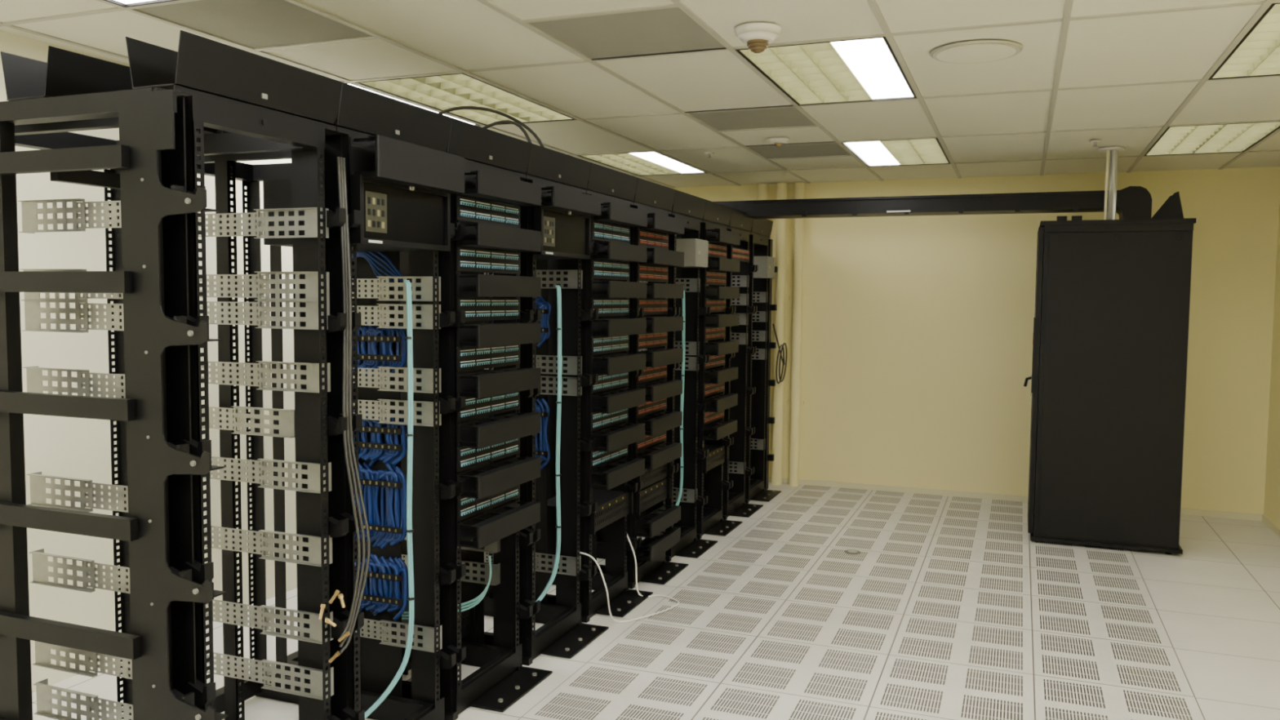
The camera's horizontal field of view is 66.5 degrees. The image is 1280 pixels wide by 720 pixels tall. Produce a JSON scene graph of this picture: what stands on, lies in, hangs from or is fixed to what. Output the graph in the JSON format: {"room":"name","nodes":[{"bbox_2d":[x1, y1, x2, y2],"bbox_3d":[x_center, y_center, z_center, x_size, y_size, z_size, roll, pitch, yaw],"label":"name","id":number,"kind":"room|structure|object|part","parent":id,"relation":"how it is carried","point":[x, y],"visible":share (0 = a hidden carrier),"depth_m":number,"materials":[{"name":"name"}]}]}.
{"room":"server room","nodes":[
{"label":"server room","id":0,"kind":"room"},
{"bbox_2d":[0,30,297,693],"bbox_3d":[-2.480,-0.009,3.838,0.100,2.795,11.340,2,4,21],"label":"wall","id":1,"kind":"structure","parent":0,"point":[74,447],"depth_m":4.09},
{"bbox_2d":[0,0,1279,187],"bbox_3d":[0.081,-1.265,2.763,5.570,0.204,11.340,2,4,21],"label":"ceiling","id":2,"kind":"structure","parent":0,"point":[668,78],"depth_m":4.13,"materials":[{"name":"white tile"}]},
{"bbox_2d":[103,0,178,7],"bbox_3d":[-1.725,-1.234,2.718,0.582,0.114,1.192,2,4,21],"label":"ceiling light troffer","id":3,"kind":"object","parent":2,"relation":"in","point":[126,3],"depth_m":3.33,"materials":[{"name":"white plastic"}]},
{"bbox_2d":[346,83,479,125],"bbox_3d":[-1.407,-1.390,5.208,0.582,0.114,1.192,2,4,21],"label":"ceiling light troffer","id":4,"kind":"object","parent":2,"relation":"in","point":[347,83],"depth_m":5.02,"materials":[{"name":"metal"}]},
{"bbox_2d":[355,73,576,125],"bbox_3d":[-0.839,-1.370,4.987,0.594,0.114,1.204,2,4,21],"label":"ceiling light troffer","id":5,"kind":"object","parent":2,"relation":"in","point":[439,92],"depth_m":4.93,"materials":[{"name":"white metal"}]},
{"bbox_2d":[576,151,706,176],"bbox_3d":[0.044,-1.506,7.258,0.588,0.114,1.204,2,4,21],"label":"ceiling light troffer","id":6,"kind":"object","parent":2,"relation":"in","point":[643,163],"depth_m":7.27,"materials":[{"name":"white plastic"}]},
{"bbox_2d":[704,151,714,158],"bbox_3d":[0.470,-1.387,6.615,0.070,0.034,0.070,2,4,21],"label":"sprinkler","id":7,"kind":"object","parent":2,"relation":"attached to","point":[705,153],"visible":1,"depth_m":6.60,"materials":[{"name":"white metal"}]},
{"bbox_2d":[734,22,781,53],"bbox_3d":[0.431,-1.168,3.578,0.170,0.086,0.170,2,4,21],"label":"smoke detector","id":8,"kind":"object","parent":2,"relation":"attached to","point":[757,36],"visible":1,"depth_m":3.53,"materials":[{"name":"white plastic"}]},
{"bbox_2d":[767,137,790,146],"bbox_3d":[0.856,-1.341,6.037,0.140,0.045,0.140,2,4,21],"label":"smoke detector","id":9,"kind":"object","parent":2,"relation":"attached to","point":[778,141],"visible":1,"depth_m":6.00,"materials":[{"name":"white plastic"}]},
{"bbox_2d":[735,36,916,106],"bbox_3d":[0.863,-1.312,4.326,0.588,0.114,1.204,2,4,21],"label":"ceiling light troffer","id":10,"kind":"object","parent":2,"relation":"in","point":[863,69],"depth_m":4.27,"materials":[{"name":"white plastic"}]},
{"bbox_2d":[841,137,950,167],"bbox_3d":[1.755,-1.448,6.593,0.588,0.114,1.204,2,4,21],"label":"ceiling light troffer","id":11,"kind":"object","parent":2,"relation":"in","point":[929,151],"depth_m":6.59,"materials":[{"name":"white plastic"}]},
{"bbox_2d":[929,40,1022,63],"bbox_3d":[1.330,-1.216,3.870,0.350,0.010,0.350,2,4,21],"label":"ceiling speaker","id":12,"kind":"object","parent":2,"relation":"in","point":[980,51],"depth_m":3.83},
{"bbox_2d":[1089,139,1101,146],"bbox_3d":[2.787,-1.325,5.982,0.070,0.034,0.070,2,4,21],"label":"sprinkler","id":13,"kind":"object","parent":2,"relation":"attached to","point":[1095,141],"visible":1,"depth_m":5.97,"materials":[{"name":"white metal"}]},
{"bbox_2d":[1097,146,1125,219],"bbox_3d":[3.032,-1.130,6.296,0.160,0.458,0.160,2,4,21],"label":"conduit","id":14,"kind":"object","parent":2,"relation":"hanging from","point":[1112,165],"depth_m":6.28,"materials":[{"name":"silver metal"}]},
{"bbox_2d":[1144,121,1279,155],"bbox_3d":[3.457,-1.390,5.932,0.594,0.114,1.204,2,4,21],"label":"ceiling light troffer","id":15,"kind":"object","parent":2,"relation":"in","point":[1233,137],"depth_m":5.93,"materials":[{"name":"white plastic"}]},
{"bbox_2d":[1208,2,1279,79],"bbox_3d":[2.571,-1.254,3.663,0.594,0.114,1.204,2,4,21],"label":"ceiling light troffer","id":16,"kind":"object","parent":2,"relation":"in","point":[1257,54],"depth_m":3.92,"materials":[{"name":"white plastic"}]},
{"bbox_2d":[31,482,1279,719],"bbox_3d":[0.055,1.447,2.936,5.570,0.050,11.340,2,4,21],"label":"floor","id":17,"kind":"structure","parent":0,"point":[1216,602],"depth_m":4.87,"materials":[{"name":"tile"}]},
{"bbox_2d":[0,30,369,719],"bbox_3d":[-1.386,0.289,2.848,1.016,2.245,0.742,2,4,21],"label":"equipment rack","id":18,"kind":"object","parent":17,"relation":"on","point":[168,108],"visible":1,"depth_m":2.59,"materials":[{"name":"metal"}]},
{"bbox_2d":[196,82,464,719],"bbox_3d":[-1.164,0.255,3.415,0.995,2.245,0.658,2,4,21],"label":"equipment rack","id":19,"kind":"object","parent":17,"relation":"on","point":[401,178],"visible":0.72,"depth_m":3.36,"materials":[{"name":"metal"}]},
{"bbox_2d":[270,117,552,719],"bbox_3d":[-0.943,0.221,3.982,0.995,2.245,0.658,2,4,21],"label":"equipment rack","id":20,"kind":"object","parent":17,"relation":"on","point":[495,162],"visible":0.66,"depth_m":3.78,"materials":[{"name":"metal"}]},
{"bbox_3d":[-0.606,0.361,3.887,0.040,0.088,0.490,2,4,21],"label":"patch panel","id":21,"kind":"part","parent":20,"relation":"part of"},
{"bbox_3d":[-0.604,0.174,3.875,0.040,0.088,0.490,2,4,21],"label":"patch panel","id":22,"kind":"part","parent":20,"relation":"part of","materials":[{"name":"plastic"}]},
{"bbox_3d":[-0.603,-0.013,3.863,0.040,0.088,0.490,2,4,21],"label":"patch panel","id":23,"kind":"part","parent":20,"relation":"part of","materials":[{"name":"plastic"}]},
{"bbox_3d":[-0.601,-0.201,3.851,0.040,0.088,0.490,2,4,21],"label":"patch panel","id":24,"kind":"part","parent":20,"relation":"part of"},
{"bbox_3d":[-0.608,0.548,3.899,0.040,0.088,0.490,2,4,21],"label":"patch panel","id":25,"kind":"part","parent":20,"relation":"part of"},
{"bbox_3d":[-0.599,-0.388,3.839,0.040,0.088,0.490,2,4,21],"label":"patch panel","id":26,"kind":"part","parent":20,"relation":"part of","materials":[{"name":"plastic"}]},
{"bbox_3d":[-0.597,-0.575,3.828,0.040,0.088,0.490,2,4,21],"label":"patch panel","id":27,"kind":"part","parent":20,"relation":"part of","materials":[{"name":"black plastic"}]},
{"bbox_2d":[438,106,608,666],"bbox_3d":[-0.763,0.103,4.434,0.995,2.426,0.894,2,4,21],"label":"equipment rack","id":28,"kind":"object","parent":17,"relation":"on","point":[563,216],"visible":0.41,"depth_m":4.52,"materials":[{"name":"metal"}]},
{"bbox_3d":[-0.721,0.187,4.550,0.995,2.245,0.658,2,4,21],"label":"frame","id":29,"kind":"part","parent":28,"relation":"part of","materials":[{"name":"black metal"}]},
{"bbox_2d":[546,162,679,622],"bbox_3d":[-0.407,0.157,5.081,1.194,2.245,0.658,2,4,21],"label":"equipment rack","id":30,"kind":"object","parent":17,"relation":"on","point":[611,596],"visible":0.52,"depth_m":4.90,"materials":[{"name":"black metal"}]},
{"bbox_3d":[-0.165,0.480,5.034,0.040,0.088,0.490,2,4,21],"label":"patch panel","id":31,"kind":"part","parent":30,"relation":"part of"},
{"bbox_3d":[-0.163,0.293,5.022,0.040,0.088,0.490,2,4,21],"label":"patch panel","id":32,"kind":"part","parent":30,"relation":"part of","materials":[{"name":"plastic"}]},
{"bbox_3d":[-0.161,0.106,5.010,0.040,0.088,0.490,2,4,21],"label":"patch panel","id":33,"kind":"part","parent":30,"relation":"part of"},
{"bbox_3d":[-0.160,-0.081,4.998,0.040,0.088,0.490,2,4,21],"label":"patch panel","id":34,"kind":"part","parent":30,"relation":"part of","materials":[{"name":"plastic"}]},
{"bbox_3d":[-0.158,-0.269,4.986,0.040,0.088,0.490,2,4,21],"label":"patch panel","id":35,"kind":"part","parent":30,"relation":"part of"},
{"bbox_3d":[-0.156,-0.456,4.974,0.040,0.088,0.490,2,4,21],"label":"patch panel","id":36,"kind":"part","parent":30,"relation":"part of","materials":[{"name":"plastic"}]},
{"bbox_3d":[-0.154,-0.643,4.962,0.040,0.088,0.490,2,4,21],"label":"patch panel","id":37,"kind":"part","parent":30,"relation":"part of","materials":[{"name":"plastic"}]},
{"bbox_2d":[596,177,688,589],"bbox_3d":[-0.278,0.119,5.684,0.995,2.245,0.658,2,4,21],"label":"equipment rack","id":38,"kind":"object","parent":17,"relation":"on","point":[649,489],"visible":0.41,"depth_m":5.49,"materials":[{"name":"black metal"}]},
{"bbox_3d":[0.057,0.446,5.601,0.040,0.088,0.490,2,4,21],"label":"patch panel","id":39,"kind":"part","parent":38,"relation":"part of","materials":[{"name":"plastic"}]},
{"bbox_3d":[0.059,0.259,5.589,0.040,0.088,0.490,2,4,21],"label":"patch panel","id":40,"kind":"part","parent":38,"relation":"part of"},
{"bbox_3d":[0.060,0.072,5.577,0.040,0.088,0.490,2,4,21],"label":"patch panel","id":41,"kind":"part","parent":38,"relation":"part of","materials":[{"name":"orange plastic"}]},
{"bbox_3d":[0.062,-0.115,5.565,0.040,0.088,0.490,2,4,21],"label":"patch panel","id":42,"kind":"part","parent":38,"relation":"part of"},
{"bbox_3d":[0.064,-0.302,5.553,0.040,0.088,0.490,2,4,21],"label":"patch panel","id":43,"kind":"part","parent":38,"relation":"part of","materials":[{"name":"orange plastic"}]},
{"bbox_3d":[0.066,-0.490,5.541,0.040,0.088,0.490,2,4,21],"label":"patch panel","id":44,"kind":"part","parent":38,"relation":"part of","materials":[{"name":"orange plastic"}]},
{"bbox_3d":[0.067,-0.677,5.529,0.040,0.088,0.490,2,4,21],"label":"patch panel","id":45,"kind":"part","parent":38,"relation":"part of","materials":[{"name":"orange plastic"}]},
{"bbox_2d":[636,190,717,561],"bbox_3d":[-0.057,0.085,6.252,0.995,2.245,0.658,2,4,21],"label":"equipment rack","id":46,"kind":"object","parent":17,"relation":"on","point":[690,208],"visible":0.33,"depth_m":6.31,"materials":[{"name":"metal"}]},
{"bbox_2d":[671,200,742,538],"bbox_3d":[0.165,0.051,6.819,0.995,2.245,0.658,2,4,21],"label":"equipment rack","id":47,"kind":"object","parent":17,"relation":"on","point":[716,219],"visible":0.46,"depth_m":6.57,"materials":[{"name":"black metal"}]},
{"bbox_3d":[0.500,0.378,6.736,0.040,0.088,0.490,2,4,21],"label":"patch panel","id":48,"kind":"part","parent":47,"relation":"part of","materials":[{"name":"orange plastic"}]},
{"bbox_3d":[0.502,0.191,6.724,0.040,0.088,0.490,2,4,21],"label":"patch panel","id":49,"kind":"part","parent":47,"relation":"part of","materials":[{"name":"orange plastic"}]},
{"bbox_3d":[0.503,0.004,6.712,0.040,0.088,0.490,2,4,21],"label":"patch panel","id":50,"kind":"part","parent":47,"relation":"part of","materials":[{"name":"plastic"}]},
{"bbox_3d":[0.505,-0.183,6.700,0.040,0.088,0.490,2,4,21],"label":"patch panel","id":51,"kind":"part","parent":47,"relation":"part of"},
{"bbox_3d":[0.507,-0.371,6.688,0.040,0.088,0.490,2,4,21],"label":"patch panel","id":52,"kind":"part","parent":47,"relation":"part of","materials":[{"name":"orange plastic"}]},
{"bbox_3d":[0.509,-0.558,6.676,0.040,0.088,0.490,2,4,21],"label":"patch panel","id":53,"kind":"part","parent":47,"relation":"part of","materials":[{"name":"plastic"}]},
{"bbox_3d":[0.510,-0.745,6.664,0.040,0.088,0.490,2,4,21],"label":"patch panel","id":54,"kind":"part","parent":47,"relation":"part of","materials":[{"name":"orange plastic"}]},
{"bbox_2d":[702,208,763,519],"bbox_3d":[0.386,0.017,7.386,0.995,2.245,0.658,2,4,21],"label":"equipment rack","id":55,"kind":"object","parent":17,"relation":"on","point":[734,504],"visible":0.27,"depth_m":7.41,"materials":[{"name":"metal"}]},
{"bbox_3d":[0.732,-0.779,7.231,0.040,0.088,0.490,2,4,21],"label":"patch panel","id":56,"kind":"part","parent":55,"relation":"part of","materials":[{"name":"orange plastic"}]},
{"bbox_2d":[727,218,786,503],"bbox_3d":[0.653,-0.024,8.069,0.995,2.245,0.906,2,4,21],"label":"equipment rack","id":57,"kind":"object","parent":17,"relation":"on","point":[762,268],"visible":0.34,"depth_m":8.05,"materials":[{"name":"metal"}]},
{"bbox_2d":[518,484,1204,719],"bbox_3d":[0.523,1.429,2.881,2.440,0.003,11.060,2,4,21],"label":"floor","id":58,"kind":"structure","parent":17,"relation":"on","point":[948,607],"depth_m":4.71,"materials":[{"name":"white tile"}]},
{"bbox_2d":[844,549,860,554],"bbox_3d":[1.351,1.219,6.212,0.100,0.007,0.100,2,4,21],"label":"grommet","id":59,"kind":"object","parent":58,"relation":"on","point":[849,551],"visible":1,"depth_m":6.20,"materials":[{"name":"white plastic"}]},
{"bbox_2d":[1023,191,1196,554],"bbox_3d":[3.101,0.055,6.564,0.970,2.325,0.616,2,4,21],"label":"tall cabinet","id":60,"kind":"object","parent":17,"relation":"on","point":[1111,320],"visible":1,"depth_m":6.28,"materials":[{"name":"black metal"}]},
{"bbox_2d":[713,186,1151,219],"bbox_3d":[1.926,-1.062,6.925,3.010,0.223,0.282,2,4,21],"label":"cable tray","id":61,"kind":"object","parent":60,"relation":"on","point":[1133,202],"visible":0.82,"depth_m":6.73,"materials":[{"name":"black metal"}]},
{"bbox_3d":[2.691,0.126,6.731,0.091,2.025,0.580,2,4,21],"label":"door","id":62,"kind":"part","parent":60,"relation":"part of","materials":[{"name":"black metal"}]},
{"bbox_2d":[671,166,1279,514],"bbox_3d":[2.145,-0.241,8.169,5.570,2.795,0.100,2,4,21],"label":"wall","id":63,"kind":"structure","parent":0,"point":[917,344],"depth_m":7.92,"materials":[{"name":"beige paint"}]},
{"bbox_2d":[757,183,768,219],"bbox_3d":[1.046,-0.218,8.476,0.130,2.589,0.121,2,4,21],"label":"conduit","id":64,"kind":"object","parent":63,"relation":"attached to","point":[762,188],"visible":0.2,"depth_m":8.35,"materials":[{"name":"beige metal"}]},
{"bbox_2d":[771,182,789,485],"bbox_3d":[1.204,-0.213,8.415,0.130,2.589,0.121,2,4,21],"label":"conduit","id":65,"kind":"object","parent":63,"relation":"attached to","point":[780,297],"visible":0.86,"depth_m":8.37,"materials":[{"name":"beige metal"}]},
{"bbox_2d":[789,182,806,486],"bbox_3d":[1.345,-0.208,8.363,0.120,2.589,0.116,2,4,21],"label":"conduit","id":66,"kind":"object","parent":63,"relation":"attached to","point":[797,297],"visible":0.88,"depth_m":8.32,"materials":[{"name":"beige metal"}]},
{"bbox_2d":[768,476,1262,520],"bbox_3d":[2.113,1.081,8.201,5.370,0.050,0.012,2,4,21],"label":"baseboard","id":67,"kind":"structure","parent":63,"relation":"attached to","point":[1193,512],"depth_m":8.01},
{"bbox_2d":[1263,197,1279,528],"bbox_3d":[2.616,0.164,1.859,0.100,2.795,11.340,2,4,21],"label":"wall","id":68,"kind":"structure","parent":0,"point":[1272,491],"depth_m":7.04,"materials":[{"name":"beige paint"}]},
{"bbox_2d":[1262,514,1279,537],"bbox_3d":[2.549,1.483,1.957,0.012,0.050,11.327,2,4,21],"label":"baseboard","id":69,"kind":"structure","parent":68,"relation":"attached to","point":[1265,520],"depth_m":6.96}
]}

